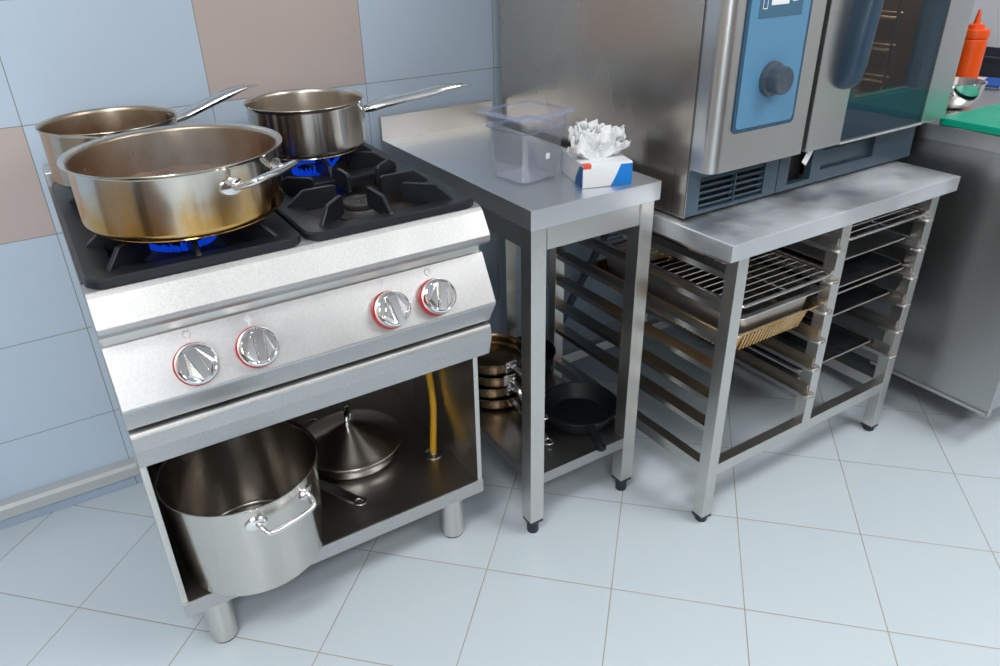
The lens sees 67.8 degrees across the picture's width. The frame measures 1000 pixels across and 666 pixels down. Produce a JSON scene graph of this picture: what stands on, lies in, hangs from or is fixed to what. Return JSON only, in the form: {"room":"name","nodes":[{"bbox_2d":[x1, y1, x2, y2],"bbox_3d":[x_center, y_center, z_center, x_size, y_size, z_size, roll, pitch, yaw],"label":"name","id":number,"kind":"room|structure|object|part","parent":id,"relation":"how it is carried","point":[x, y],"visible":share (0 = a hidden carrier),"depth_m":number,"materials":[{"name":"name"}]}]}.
{"room":"commercial kitchen","nodes":[
{"label":"commercial kitchen","id":0,"kind":"room"},
{"bbox_2d":[0,0,626,529],"bbox_3d":[-0.343,-1.064,1.785,5.050,3.000,0.100,-18,33,-28],"label":"wall","id":1,"kind":"structure","parent":0,"point":[60,417],"depth_m":1.77,"materials":[{"name":"tile"}]},
{"bbox_2d":[0,457,139,520],"bbox_3d":[-1.458,0.513,1.723,2.240,0.042,0.037,-18,33,-28],"label":"trim","id":2,"kind":"structure","parent":1,"relation":"attached to","point":[67,488],"depth_m":1.90,"materials":[{"name":"grey plastic"}]},
{"bbox_2d":[0,314,999,665],"bbox_3d":[0.860,1.074,0.839,5.050,0.100,4.286,-18,33,-28],"label":"floor","id":3,"kind":"structure","parent":0,"point":[839,542],"depth_m":1.73,"materials":[{"name":"tile"}]},
{"bbox_2d":[42,142,495,642],"bbox_3d":[-0.481,0.086,1.673,0.681,0.890,0.774,-18,33,-28],"label":"gas stove","id":4,"kind":"object","parent":3,"relation":"on","point":[368,286],"visible":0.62,"depth_m":1.33,"materials":[{"name":"metal"}]},
{"bbox_3d":[-0.790,0.124,1.537,0.012,0.693,0.645,-18,33,-28],"label":"panel","id":5,"kind":"part","parent":4,"relation":"part of","materials":[{"name":"metal"}]},
{"bbox_2d":[35,84,257,187],"bbox_3d":[-0.689,-0.411,1.524,0.250,0.134,0.452,24,37,38],"label":"saucepan","id":6,"kind":"object","parent":4,"relation":"on","point":[59,134],"visible":0.47,"depth_m":1.52,"materials":[{"name":"metal"}]},
{"bbox_3d":[-0.613,-0.487,1.575,0.033,0.052,0.186,24,37,38],"label":"handle","id":7,"kind":"part","parent":6,"relation":"part of","materials":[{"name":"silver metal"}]},
{"bbox_2d":[57,123,297,242],"bbox_3d":[-0.538,-0.258,1.258,0.348,0.113,0.381,-18,33,-28],"label":"pot","id":8,"kind":"object","parent":4,"relation":"on","point":[111,204],"visible":1,"depth_m":1.17,"materials":[{"name":"metal"}]},
{"bbox_2d":[129,164,229,176],"bbox_3d":[-0.539,-0.244,1.268,0.325,0.008,0.325,-18,33,-28],"label":"stew","id":9,"kind":"object","parent":8,"relation":"in","point":[171,170],"visible":0.16,"depth_m":1.37,"materials":[{"name":"beige food"}]},
{"bbox_3d":[-0.371,-0.255,1.190,0.058,0.024,0.128,9,30,19],"label":"handle","id":10,"kind":"part","parent":8,"relation":"part of","materials":[{"name":"silver metal"}]},
{"bbox_3d":[-0.556,-0.153,1.308,0.138,0.016,0.138,-18,33,-28],"label":"burner","id":11,"kind":"part","parent":4,"relation":"part of","materials":[{"name":"grey metal"}]},
{"bbox_3d":[-0.478,0.051,1.175,0.067,0.066,0.055,-18,33,-28],"label":"knob","id":12,"kind":"part","parent":4,"relation":"part of","materials":[{"name":"silver metal"}]},
{"bbox_3d":[-0.588,0.582,1.555,0.057,0.137,0.057,-18,33,-28],"label":"leg","id":13,"kind":"part","parent":4,"relation":"part of","materials":[{"name":"metal"}]},
{"bbox_3d":[-0.519,-0.272,1.533,0.681,0.055,0.660,-18,33,-28],"label":"hob plate","id":14,"kind":"part","parent":4,"relation":"part of","materials":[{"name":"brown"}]},
{"bbox_2d":[153,420,324,595],"bbox_3d":[-0.514,0.353,1.516,0.325,0.228,0.310,-2,28,-1],"label":"stockpot","id":15,"kind":"object","parent":4,"relation":"on","point":[244,513],"visible":0.9,"depth_m":1.47,"materials":[{"name":"metal"}]},
{"bbox_3d":[-0.395,0.339,1.392,0.043,0.023,0.123,21,36,35],"label":"handle","id":16,"kind":"part","parent":15,"relation":"part of","materials":[{"name":"silver metal"}]},
{"bbox_3d":[-0.395,0.024,1.221,0.067,0.066,0.055,-18,33,-28],"label":"knob","id":17,"kind":"part","parent":4,"relation":"part of","materials":[{"name":"silver metal"}]},
{"bbox_3d":[-0.323,-0.006,1.331,0.681,0.142,0.102,-18,33,-28],"label":"control panel","id":18,"kind":"part","parent":4,"relation":"part of","materials":[{"name":"metal"}]},
{"bbox_2d":[147,386,480,603],"bbox_3d":[-0.498,0.325,1.843,0.677,0.036,0.639,-18,33,-28],"label":"shelf","id":19,"kind":"object","parent":4,"relation":"attached to","point":[421,481],"depth_m":1.73,"materials":[{"name":"metal"}]},
{"bbox_2d":[319,479,366,505],"bbox_3d":[-0.543,0.321,1.762,0.544,0.051,0.218,12,31,23],"label":"frying pan","id":20,"kind":"object","parent":4,"relation":"on","point":[343,494],"visible":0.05,"depth_m":1.68,"materials":[{"name":"metal"}]},
{"bbox_2d":[302,418,399,479],"bbox_3d":[-0.374,0.276,1.851,0.244,0.039,0.269,-18,33,-28],"label":"pan","id":21,"kind":"object","parent":4,"relation":"on","point":[361,473],"visible":0.27,"depth_m":1.75,"materials":[{"name":"metal"}]},
{"bbox_3d":[-0.485,0.245,1.892,0.046,0.021,0.088,13,32,25],"label":"handle","id":22,"kind":"part","parent":21,"relation":"part of","materials":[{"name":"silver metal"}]},
{"bbox_2d":[307,406,401,471],"bbox_3d":[-0.369,0.221,1.810,0.254,0.093,0.254,-18,33,-28],"label":"lid","id":23,"kind":"object","parent":21,"relation":"on","point":[347,440],"visible":0.87,"depth_m":1.78,"materials":[{"name":"metal"}]},
{"bbox_3d":[-0.369,0.201,1.799,0.011,0.047,0.063,-3,29,-3],"label":"handle","id":24,"kind":"part","parent":23,"relation":"part of","materials":[{"name":"silver metal"}]},
{"bbox_2d":[243,83,471,160],"bbox_3d":[-0.302,-0.482,1.660,0.502,0.114,0.252,-10,30,-16],"label":"saucepan","id":25,"kind":"object","parent":4,"relation":"on","point":[312,123],"visible":0.83,"depth_m":1.57,"materials":[{"name":"metal"}]},
{"bbox_3d":[-0.198,-0.530,1.674,0.235,0.047,0.035,-10,30,-16],"label":"handle","id":26,"kind":"part","parent":25,"relation":"part of","materials":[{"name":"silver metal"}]},
{"bbox_3d":[-0.274,-0.243,1.463,0.100,0.016,0.100,-18,33,-28],"label":"burner","id":27,"kind":"part","parent":4,"relation":"part of","materials":[{"name":"grey metal"}]},
{"bbox_3d":[-0.190,-0.041,1.333,0.067,0.066,0.055,-18,33,-28],"label":"knob","id":28,"kind":"part","parent":4,"relation":"part of","materials":[{"name":"silver metal"}]},
{"bbox_3d":[-0.226,-0.057,1.847,0.012,0.693,0.645,-18,33,-28],"label":"panel","id":29,"kind":"part","parent":4,"relation":"part of","materials":[{"name":"metal"}]},
{"bbox_3d":[-0.111,-0.067,1.377,0.067,0.066,0.055,-18,33,-28],"label":"knob","id":30,"kind":"part","parent":4,"relation":"part of","materials":[{"name":"silver metal"}]},
{"bbox_3d":[-0.117,0.431,1.813,0.057,0.137,0.057,-18,33,-28],"label":"leg","id":31,"kind":"part","parent":4,"relation":"part of","materials":[{"name":"metal"}]},
{"bbox_2d":[378,100,661,532],"bbox_3d":[0.023,-0.073,1.942,0.337,0.895,0.694,-18,33,-28],"label":"work table","id":32,"kind":"object","parent":3,"relation":"on","point":[532,209],"visible":0.61,"depth_m":1.72,"materials":[{"name":"metal"}]},
{"bbox_2d":[378,100,491,139],"bbox_3d":[-0.167,-0.574,1.997,0.337,0.060,0.014,-18,33,-28],"label":"backsplash","id":33,"kind":"structure","parent":32,"relation":"attached to","point":[396,125],"depth_m":1.98,"materials":[{"name":"metal"}]},
{"bbox_3d":[0.024,-0.169,2.179,0.038,0.754,0.038,-18,33,-28],"label":"leg","id":34,"kind":"part","parent":32,"relation":"part of","materials":[{"name":"metal"}]},
{"bbox_2d":[479,386,553,444],"bbox_3d":[0.035,0.191,1.975,0.179,0.037,0.368,-17,32,-26],"label":"saucepan","id":35,"kind":"object","parent":32,"relation":"on","point":[513,399],"visible":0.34,"depth_m":1.97,"materials":[{"name":"silver metal"}]},
{"bbox_2d":[478,379,548,419],"bbox_3d":[0.022,0.146,1.980,0.179,0.041,0.318,-22,34,-33],"label":"saucepan","id":36,"kind":"object","parent":35,"relation":"on","point":[484,392],"visible":0.31,"depth_m":1.96,"materials":[{"name":"silver metal"}]},
{"bbox_2d":[478,366,521,400],"bbox_3d":[0.018,0.119,1.955,0.179,0.041,0.318,-14,31,-23],"label":"saucepan","id":37,"kind":"object","parent":36,"relation":"on","point":[512,378],"visible":0.32,"depth_m":1.94,"materials":[{"name":"silver metal"}]},
{"bbox_2d":[477,333,545,396],"bbox_3d":[0.020,0.085,1.944,0.179,0.041,0.318,-19,33,-29],"label":"saucepan","id":38,"kind":"object","parent":37,"relation":"on","point":[504,355],"visible":0.44,"depth_m":2.00,"materials":[{"name":"silver metal"}]},
{"bbox_3d":[0.063,0.116,1.890,0.017,0.031,0.123,-19,33,-29],"label":"handle","id":39,"kind":"part","parent":38,"relation":"part of","materials":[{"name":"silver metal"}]},
{"bbox_3d":[0.052,0.153,1.896,0.017,0.031,0.123,-14,31,-23],"label":"handle","id":40,"kind":"part","parent":37,"relation":"part of","materials":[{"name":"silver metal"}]},
{"bbox_3d":[0.072,0.221,1.919,0.023,0.027,0.170,-17,32,-26],"label":"handle","id":41,"kind":"part","parent":35,"relation":"part of","materials":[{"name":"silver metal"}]},
{"bbox_2d":[483,100,574,176],"bbox_3d":[0.055,-0.403,1.584,0.162,0.144,0.157,-23,35,-34],"label":"food container","id":42,"kind":"object","parent":32,"relation":"on","point":[547,154],"visible":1,"depth_m":1.58,"materials":[{"name":"clear plastic"}]},
{"bbox_3d":[0.073,0.120,1.645,0.038,0.754,0.038,-18,33,-28],"label":"leg","id":43,"kind":"part","parent":32,"relation":"part of","materials":[{"name":"metal"}]},
{"bbox_2d":[516,336,555,374],"bbox_3d":[0.083,0.047,2.213,0.170,0.062,0.270,2,29,6],"label":"skillet","id":44,"kind":"object","parent":32,"relation":"on","point":[550,350],"visible":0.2,"depth_m":2.18,"materials":[{"name":"black metal"}]},
{"bbox_2d":[479,370,622,482],"bbox_3d":[0.068,0.203,2.024,0.315,0.030,0.540,-18,33,-28],"label":"shelf","id":45,"kind":"object","parent":32,"relation":"attached to","point":[501,429],"depth_m":1.86,"materials":[{"name":"metal"}]},
{"bbox_2d":[545,382,616,451],"bbox_3d":[0.216,0.224,1.899,0.204,0.047,0.306,-6,29,-8],"label":"skillet","id":46,"kind":"object","parent":32,"relation":"on","point":[570,407],"visible":0.9,"depth_m":1.97,"materials":[{"name":"black metal"}]},
{"bbox_3d":[0.230,0.250,1.817,0.034,0.016,0.088,-6,29,-8],"label":"handle","id":47,"kind":"part","parent":46,"relation":"part of","materials":[{"name":"black metal"}]},
{"bbox_2d":[560,118,632,188],"bbox_3d":[0.200,-0.393,1.574,0.145,0.130,0.141,-8,29,-12],"label":"tissue box","id":48,"kind":"object","parent":32,"relation":"on","point":[593,159],"visible":1,"depth_m":1.54,"materials":[{"name":"white cardboard"}]},
{"bbox_2d":[575,166,582,186],"bbox_3d":[0.164,-0.327,1.543,0.001,0.043,0.045,-8,29,-12],"label":"print","id":49,"kind":"object","parent":48,"relation":"attached to","point":[578,174],"depth_m":1.54},
{"bbox_2d":[582,163,590,169],"bbox_3d":[0.176,-0.341,1.520,0.018,0.009,0.013,-8,29,-12],"label":"print","id":50,"kind":"object","parent":48,"relation":"on","point":[585,166],"depth_m":1.52,"materials":[{"name":"red"}]},
{"bbox_2d":[610,163,632,185],"bbox_3d":[0.252,-0.329,1.542,0.048,0.044,0.001,-8,29,-12],"label":"print","id":51,"kind":"object","parent":48,"relation":"attached to","point":[624,174],"depth_m":1.54},
{"bbox_3d":[0.313,0.043,1.777,0.038,0.754,0.038,-18,33,-28],"label":"leg","id":52,"kind":"part","parent":32,"relation":"part of","materials":[{"name":"metal"}]},
{"bbox_2d":[563,233,609,324],"bbox_3d":[0.198,-0.220,2.408,0.585,0.707,0.102,-15,32,-24],"label":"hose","id":53,"kind":"object","parent":3,"relation":"on","point":[583,277],"visible":0.14,"depth_m":2.52,"materials":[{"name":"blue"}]},
{"bbox_2d":[548,160,960,521],"bbox_3d":[0.614,-0.094,2.108,0.808,0.751,0.757,-18,33,-28],"label":"stand","id":54,"kind":"object","parent":3,"relation":"on","point":[730,235],"visible":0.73,"depth_m":1.81,"materials":[{"name":"silver metal"}]},
{"bbox_3d":[0.163,-0.115,2.151,0.032,0.725,0.032,-18,33,-28],"label":"leg","id":55,"kind":"part","parent":54,"relation":"part of","materials":[{"name":"metal"}]},
{"bbox_3d":[0.457,-0.009,2.418,0.653,0.032,0.028,-18,33,-28],"label":"rail","id":56,"kind":"part","parent":54,"relation":"part of","materials":[{"name":"metal"}]},
{"bbox_3d":[0.334,0.206,2.026,0.028,0.032,0.591,-18,33,-28],"label":"rail","id":57,"kind":"part","parent":54,"relation":"part of","materials":[{"name":"metal"}]},
{"bbox_3d":[0.317,-0.271,1.762,0.012,0.024,0.591,-18,33,-28],"label":"rail","id":58,"kind":"part","parent":54,"relation":"part of","materials":[{"name":"metal"}]},
{"bbox_2d":[591,258,817,349],"bbox_3d":[0.502,-0.101,1.906,0.299,0.063,0.513,-18,33,-28],"label":"tray","id":59,"kind":"object","parent":54,"relation":"on","point":[770,329],"visible":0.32,"depth_m":1.73,"materials":[{"name":"brown"}]},
{"bbox_2d":[607,240,821,333],"bbox_3d":[0.506,-0.132,1.883,0.288,0.073,0.506,-18,33,-28],"label":"steel pan","id":60,"kind":"object","parent":59,"relation":"on","point":[752,317],"visible":0.37,"depth_m":1.82,"materials":[{"name":"silver metal"}]},
{"bbox_2d":[593,233,830,307],"bbox_3d":[0.495,-0.203,1.861,0.307,0.009,0.560,-18,33,-28],"label":"wire shelf","id":61,"kind":"object","parent":54,"relation":"on","point":[828,274],"visible":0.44,"depth_m":1.73,"materials":[{"name":"silver metal"}]},
{"bbox_2d":[620,233,702,259],"bbox_3d":[0.449,-0.257,1.901,0.250,0.048,0.280,-18,33,-28],"label":"baking tray","id":62,"kind":"object","parent":61,"relation":"on","point":[622,235],"visible":0.07,"depth_m":1.82,"materials":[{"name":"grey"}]},
{"bbox_3d":[0.497,0.130,1.686,0.032,0.725,0.032,-18,33,-28],"label":"leg","id":63,"kind":"part","parent":54,"relation":"part of","materials":[{"name":"metal"}]},
{"bbox_2d":[500,0,974,221],"bbox_3d":[0.576,-0.852,1.817,0.849,0.860,0.813,-18,33,-28],"label":"oven","id":64,"kind":"object","parent":54,"relation":"on","point":[723,103],"visible":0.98,"depth_m":1.62,"materials":[{"name":"grey metal"}]},
{"bbox_3d":[0.548,-0.920,1.828,0.848,0.750,0.714,-18,33,-28],"label":"casing","id":65,"kind":"part","parent":64,"relation":"part of","materials":[{"name":"metal"}]},
{"bbox_3d":[0.547,-0.543,2.027,0.828,0.106,0.711,-18,33,-28],"label":"plinth casing","id":66,"kind":"part","parent":64,"relation":"part of","materials":[{"name":"metal"}]},
{"bbox_3d":[0.511,-0.335,1.643,0.286,0.104,0.018,-18,33,-28],"label":"grille frame","id":67,"kind":"part","parent":64,"relation":"part of","materials":[{"name":"blue metal"}]},
{"label":"control panel","id":68,"kind":"part","parent":64,"relation":"part of","materials":[{"name":"blue plastic"}]},
{"bbox_3d":[0.535,-0.689,1.382,0.171,0.594,0.001,-18,33,-28],"label":"panel","id":69,"kind":"part","parent":64,"relation":"part of","materials":[{"name":"blue plastic"}]},
{"bbox_3d":[0.859,-0.448,1.837,0.535,0.104,0.018,-18,33,-28],"label":"drawer","id":70,"kind":"part","parent":64,"relation":"part of","materials":[{"name":"blue metal"}]},
{"bbox_3d":[0.756,-0.772,1.474,0.063,0.560,0.044,-18,33,-28],"label":"handle","id":71,"kind":"part","parent":64,"relation":"part of","materials":[{"name":"blue plastic"}]},
{"bbox_3d":[0.899,-0.485,1.788,0.322,0.005,0.046,-18,33,-28],"label":"trim","id":72,"kind":"part","parent":64,"relation":"part of","materials":[{"name":"silver metal"}]},
{"bbox_3d":[0.885,-0.809,1.607,0.550,0.746,0.045,-18,33,-28],"label":"door","id":73,"kind":"part","parent":64,"relation":"part of","materials":[{"name":"silver metal"}]},
{"bbox_3d":[0.790,0.237,1.952,0.653,0.032,0.028,-18,33,-28],"label":"rail","id":74,"kind":"part","parent":54,"relation":"part of","materials":[{"name":"metal"}]},
{"bbox_2d":[748,317,870,371],"bbox_3d":[0.773,-0.035,2.190,0.309,0.013,0.511,-18,33,-28],"label":"baking tray","id":75,"kind":"object","parent":54,"relation":"on","point":[841,340],"visible":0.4,"depth_m":2.08,"materials":[{"name":"grey metal"}]},
{"bbox_3d":[0.781,-0.028,1.806,0.032,0.573,0.032,-18,33,-28],"label":"leg","id":76,"kind":"part","parent":54,"relation":"part of","materials":[{"name":"metal"}]},
{"bbox_2d":[782,222,905,262],"bbox_3d":[0.776,-0.303,2.029,0.309,0.013,0.524,-18,33,-28],"label":"baking tray","id":77,"kind":"object","parent":54,"relation":"on","point":[882,238],"visible":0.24,"depth_m":1.89,"materials":[{"name":"metal"}]},
{"bbox_2d":[804,282,889,319],"bbox_3d":[0.778,-0.167,2.105,0.309,0.013,0.519,-18,33,-28],"label":"baking tray","id":78,"kind":"object","parent":54,"relation":"on","point":[852,298],"visible":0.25,"depth_m":1.97,"materials":[{"name":"grey metal"}]},
{"bbox_3d":[0.912,0.022,2.344,0.028,0.032,0.591,-18,33,-28],"label":"rail","id":79,"kind":"part","parent":54,"relation":"part of","materials":[{"name":"metal"}]},
{"bbox_2d":[837,264,903,294],"bbox_3d":[0.787,-0.228,2.053,0.309,0.013,0.519,-18,33,-28],"label":"baking tray","id":80,"kind":"object","parent":54,"relation":"on","point":[899,267],"visible":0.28,"depth_m":1.88,"materials":[{"name":"metal"}]},
{"bbox_2d":[750,247,900,287],"bbox_3d":[0.785,-0.238,2.051,0.304,0.013,0.511,-18,33,-28],"label":"baking tray","id":81,"kind":"object","parent":80,"relation":"on","point":[865,265],"visible":0.29,"depth_m":1.93,"materials":[{"name":"grey metal"}]},
{"bbox_2d":[826,206,925,239],"bbox_3d":[0.782,-0.364,1.982,0.316,0.009,0.560,-18,33,-28],"label":"wire shelf","id":82,"kind":"object","parent":54,"relation":"on","point":[923,213],"visible":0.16,"depth_m":1.79,"materials":[{"name":"silver metal"}]},
{"bbox_3d":[1.075,-0.055,2.003,0.032,0.725,0.032,-18,33,-28],"label":"leg","id":83,"kind":"part","parent":54,"relation":"part of","materials":[{"name":"metal"}]},
{"bbox_2d":[832,76,999,417],"bbox_3d":[1.477,-0.412,2.562,1.108,0.845,1.153,-18,33,-28],"label":"cabinet","id":84,"kind":"object","parent":3,"relation":"on","point":[949,346],"depth_m":2.00,"materials":[{"name":"metal"}]},
{"bbox_2d":[914,76,999,153],"bbox_3d":[1.470,-0.766,2.370,1.108,0.040,1.153,-18,33,-28],"label":"countertop","id":85,"kind":"structure","parent":84,"relation":"on","point":[932,130],"depth_m":1.92,"materials":[{"name":"metal"}]},
{"bbox_2d":[947,76,987,108],"bbox_3d":[1.269,-0.668,2.079,0.146,0.072,0.146,-18,33,-28],"label":"mixing bowl","id":86,"kind":"object","parent":84,"relation":"on","point":[966,91],"visible":0.54,"depth_m":2.03,"materials":[{"name":"silver metal"}]},
{"bbox_2d":[939,103,999,135],"bbox_3d":[1.355,-0.521,1.861,0.306,0.018,0.347,-18,33,-28],"label":"cutting board","id":87,"kind":"object","parent":84,"relation":"on","point":[986,119],"visible":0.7,"depth_m":1.89,"materials":[{"name":"teal plastic"}]},
{"bbox_2d":[955,9,990,78],"bbox_3d":[1.372,-0.818,2.177,0.080,0.239,0.080,-18,33,-28],"label":"squeeze bottle","id":88,"kind":"object","parent":84,"relation":"on","point":[977,35],"visible":0.66,"depth_m":2.14,"materials":[{"name":"orange plastic"}]},
{"bbox_2d":[978,77,999,88],"bbox_3d":[1.566,-0.793,2.360,0.180,0.013,0.142,21,36,35],"label":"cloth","id":89,"kind":"object","parent":84,"relation":"on","point":[993,83],"visible":0.48,"depth_m":2.34,"materials":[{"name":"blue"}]},
{"bbox_2d":[979,47,999,77],"bbox_3d":[1.661,-0.951,2.593,0.244,0.064,0.404,-23,35,-35],"label":"crate","id":90,"kind":"object","parent":84,"relation":"on","point":[990,67],"visible":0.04,"depth_m":2.48,"materials":[{"name":"grey plastic"}]},
{"bbox_3d":[1.325,-0.074,1.864,0.019,0.687,0.002,-18,33,-28],"label":"corner post","id":91,"kind":"part","parent":84,"relation":"part of","materials":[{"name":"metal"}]},
{"bbox_3d":[1.782,-0.228,2.126,1.078,0.675,0.013,-18,33,-28],"label":"door","id":92,"kind":"part","parent":84,"relation":"part of","materials":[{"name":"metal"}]},
{"bbox_2d":[969,0,999,47],"bbox_3d":[2.979,-0.915,1.379,0.100,3.000,4.386,-18,33,-28],"label":"wall","id":93,"kind":"structure","parent":0,"point":[990,15],"depth_m":2.96,"materials":[{"name":"white paint"}]}
]}

